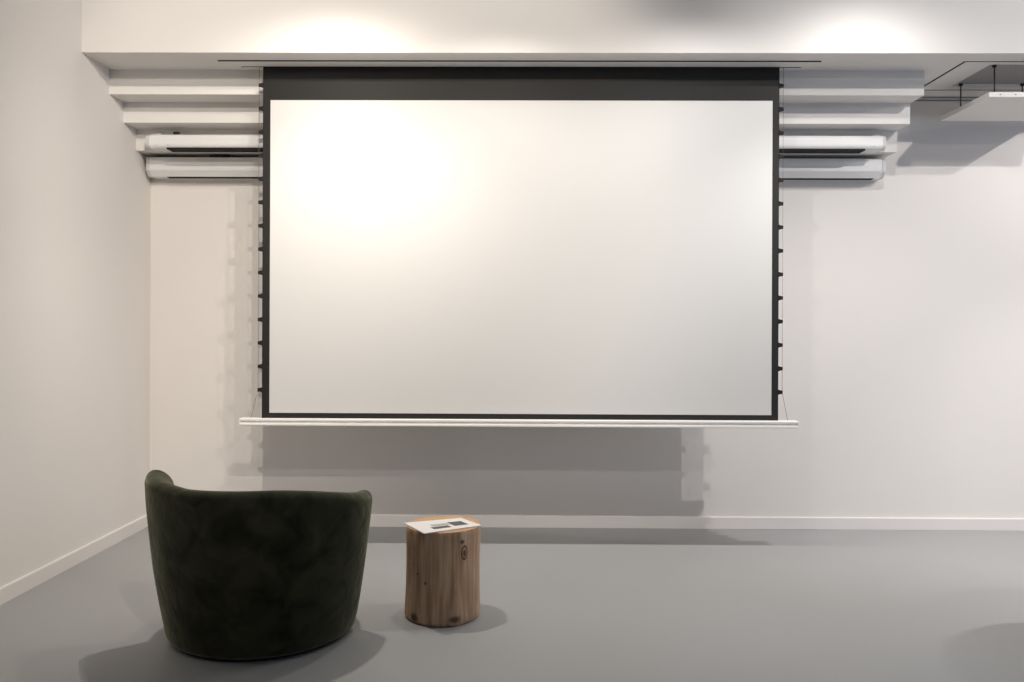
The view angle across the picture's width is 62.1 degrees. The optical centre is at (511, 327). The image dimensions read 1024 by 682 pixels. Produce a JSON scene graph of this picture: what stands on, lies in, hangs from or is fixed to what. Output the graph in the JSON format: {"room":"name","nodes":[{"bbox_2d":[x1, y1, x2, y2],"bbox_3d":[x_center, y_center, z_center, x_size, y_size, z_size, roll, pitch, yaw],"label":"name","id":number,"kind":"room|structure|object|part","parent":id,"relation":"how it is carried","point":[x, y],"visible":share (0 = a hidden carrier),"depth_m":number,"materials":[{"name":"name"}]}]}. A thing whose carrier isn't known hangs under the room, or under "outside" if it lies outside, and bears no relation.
{"room":"screening room","nodes":[
{"label":"screening room","id":0,"kind":"room"},
{"bbox_2d":[0,0,150,586],"bbox_3d":[-2.324,-0.659,1.082,0.200,3.700,8.120,0,0,1],"label":"wall","id":1,"kind":"structure","parent":0,"point":[75,185],"depth_m":4.18,"materials":[{"name":"white paint"}]},
{"bbox_2d":[0,514,147,605],"bbox_3d":[-2.225,1.154,1.081,0.014,0.072,8.120,0,0,1],"label":"baseboard","id":2,"kind":"structure","parent":1,"relation":"attached to","point":[25,583],"depth_m":4.19,"materials":[{"name":"white paint"}]},
{"bbox_2d":[0,527,1023,681],"bbox_3d":[1.287,1.255,1.148,7.437,0.100,8.320,0,0,1],"label":"floor","id":3,"kind":"structure","parent":0,"point":[557,604],"depth_m":3.54,"materials":[{"name":"grey concrete"}]},
{"bbox_2d":[145,470,372,661],"bbox_3d":[-0.962,0.869,3.318,0.797,0.654,0.806,0,0,20],"label":"armchair","id":4,"kind":"object","parent":3,"relation":"on","point":[240,576],"visible":1,"depth_m":3.01,"materials":[{"name":"green fabric"}]},
{"bbox_2d":[405,516,480,627],"bbox_3d":[-0.288,1.009,3.555,0.316,0.379,0.322,0,0,1],"label":"side table","id":5,"kind":"object","parent":3,"relation":"on","point":[443,568],"visible":0.95,"depth_m":3.42,"materials":[{"name":"brown wood"}]},
{"bbox_2d":[404,518,481,533],"bbox_3d":[-0.285,0.817,3.533,0.266,0.004,0.207,0,0,-30],"label":"brochure","id":6,"kind":"object","parent":5,"relation":"on","point":[432,526],"visible":1,"depth_m":3.51,"materials":[{"name":"white paper"}]},
{"bbox_2d":[431,523,449,526],"bbox_3d":[-0.299,0.816,3.523,0.080,0.001,0.035,0,0,-28],"label":"picture","id":7,"kind":"object","parent":6,"relation":"on","point":[432,524],"depth_m":3.52},
{"bbox_2d":[430,525,450,528],"bbox_3d":[-0.290,0.816,3.480,0.079,0.001,0.035,0,0,-30],"label":"picture","id":8,"kind":"object","parent":6,"relation":"on","point":[431,526],"depth_m":3.48},
{"bbox_2d":[447,521,466,525],"bbox_3d":[-0.227,0.816,3.551,0.063,0.001,0.076,0,0,-32],"label":"picture","id":9,"kind":"object","parent":6,"relation":"on","point":[449,523],"depth_m":3.55},
{"bbox_2d":[218,60,820,427],"bbox_3d":[0.031,-0.436,4.506,3.147,1.920,0.148,0,0,1],"label":"projection screen","id":10,"kind":"object","parent":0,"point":[446,243],"visible":1,"depth_m":4.53,"materials":[{"name":"white fabric"}]},
{"bbox_3d":[-1.373,-0.458,4.543,0.040,1.879,0.002,0,0,1],"label":"tension cord","id":11,"kind":"part","parent":10,"relation":"part of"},
{"bbox_3d":[1.453,-0.447,4.516,0.032,1.879,0.002,0,0,1],"label":"tension cord","id":12,"kind":"part","parent":10,"relation":"part of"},
{"bbox_2d":[150,98,1023,517],"bbox_3d":[1.333,-0.645,5.208,7.437,3.700,0.200,0,0,1],"label":"wall","id":13,"kind":"structure","parent":0,"point":[901,356],"depth_m":5.10,"materials":[{"name":"white paint"}]},
{"bbox_2d":[146,132,885,153],"bbox_3d":[0.015,-1.065,4.873,4.203,0.105,0.105,0,0,1],"label":"case","id":14,"kind":"object","parent":13,"relation":"attached to","point":[158,142],"visible":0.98,"depth_m":4.84,"materials":[{"name":"white metal"}]},
{"bbox_2d":[146,155,885,180],"bbox_3d":[0.014,-0.952,5.060,4.351,0.129,0.119,0,0,1],"label":"case","id":15,"kind":"object","parent":13,"relation":"attached to","point":[214,166],"visible":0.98,"depth_m":5.01,"materials":[{"name":"white metal"}]},
{"bbox_2d":[109,70,923,102],"bbox_3d":[0.017,-1.328,4.683,4.409,0.133,0.165,0,0,1],"label":"trim","id":16,"kind":"structure","parent":13,"relation":"attached to","point":[124,85],"depth_m":4.62,"materials":[{"name":"white paint"}]},
{"bbox_2d":[136,129,896,158],"bbox_3d":[0.020,-1.209,5.023,4.409,0.371,0.195,0,0,1],"label":"trim","id":17,"kind":"structure","parent":13,"relation":"attached to","point":[891,136],"depth_m":4.95,"materials":[{"name":"white paint"}]},
{"bbox_2d":[124,102,909,130],"bbox_3d":[0.018,-1.271,4.845,4.409,0.247,0.160,0,0,1],"label":"trim","id":18,"kind":"structure","parent":13,"relation":"attached to","point":[138,115],"depth_m":4.78,"materials":[{"name":"white paint"}]},
{"bbox_2d":[82,0,1023,96],"bbox_3d":[1.334,-1.942,4.702,7.037,1.105,0.812,0,0,1],"label":"ceiling","id":19,"kind":"structure","parent":13,"relation":"attached to","point":[933,37],"depth_m":4.31,"materials":[{"name":"white paint"}]},
{"bbox_2d":[924,61,1023,89],"bbox_3d":[3.576,-1.398,4.675,2.448,0.034,0.542,0,0,1],"label":"ceiling recess","id":20,"kind":"object","parent":19,"relation":"in","point":[974,75],"visible":0.64,"depth_m":4.72,"materials":[{"name":"white paint"}]},
{"bbox_2d":[940,65,1023,120],"bbox_3d":[2.802,-1.302,4.708,0.600,0.187,0.522,0,0,1],"label":"panel","id":21,"kind":"object","parent":20,"relation":"hanging from","point":[991,106],"visible":1,"depth_m":4.71,"materials":[{"name":"white paint"}]},
{"bbox_3d":[2.566,-1.316,4.861,0.022,0.161,0.022,0,0,1],"label":"rod","id":22,"kind":"part","parent":21,"relation":"part of","materials":[{"name":"black metal"}]},
{"bbox_3d":[2.801,-1.222,4.709,0.600,0.026,0.520,0,0,1],"label":"panel","id":23,"kind":"part","parent":21,"relation":"part of","materials":[{"name":"white paint"}]},
{"bbox_3d":[2.563,-1.316,4.516,0.022,0.161,0.022,0,0,1],"label":"rod","id":24,"kind":"part","parent":21,"relation":"part of","materials":[{"name":"black metal"}]},
{"bbox_2d":[370,514,1023,530],"bbox_3d":[1.332,1.168,5.101,7.023,0.072,0.014,0,0,1],"label":"baseboard","id":25,"kind":"structure","parent":13,"relation":"attached to","point":[377,520],"depth_m":5.09,"materials":[{"name":"white paint"}]},
{"bbox_2d":[915,97,977,100],"bbox_3d":[3.540,-1.369,5.084,2.628,0.024,0.006,0,0,1],"label":"trim","id":26,"kind":"structure","parent":13,"relation":"attached to","point":[920,97],"depth_m":5.09,"materials":[{"name":"metal"}]}
]}

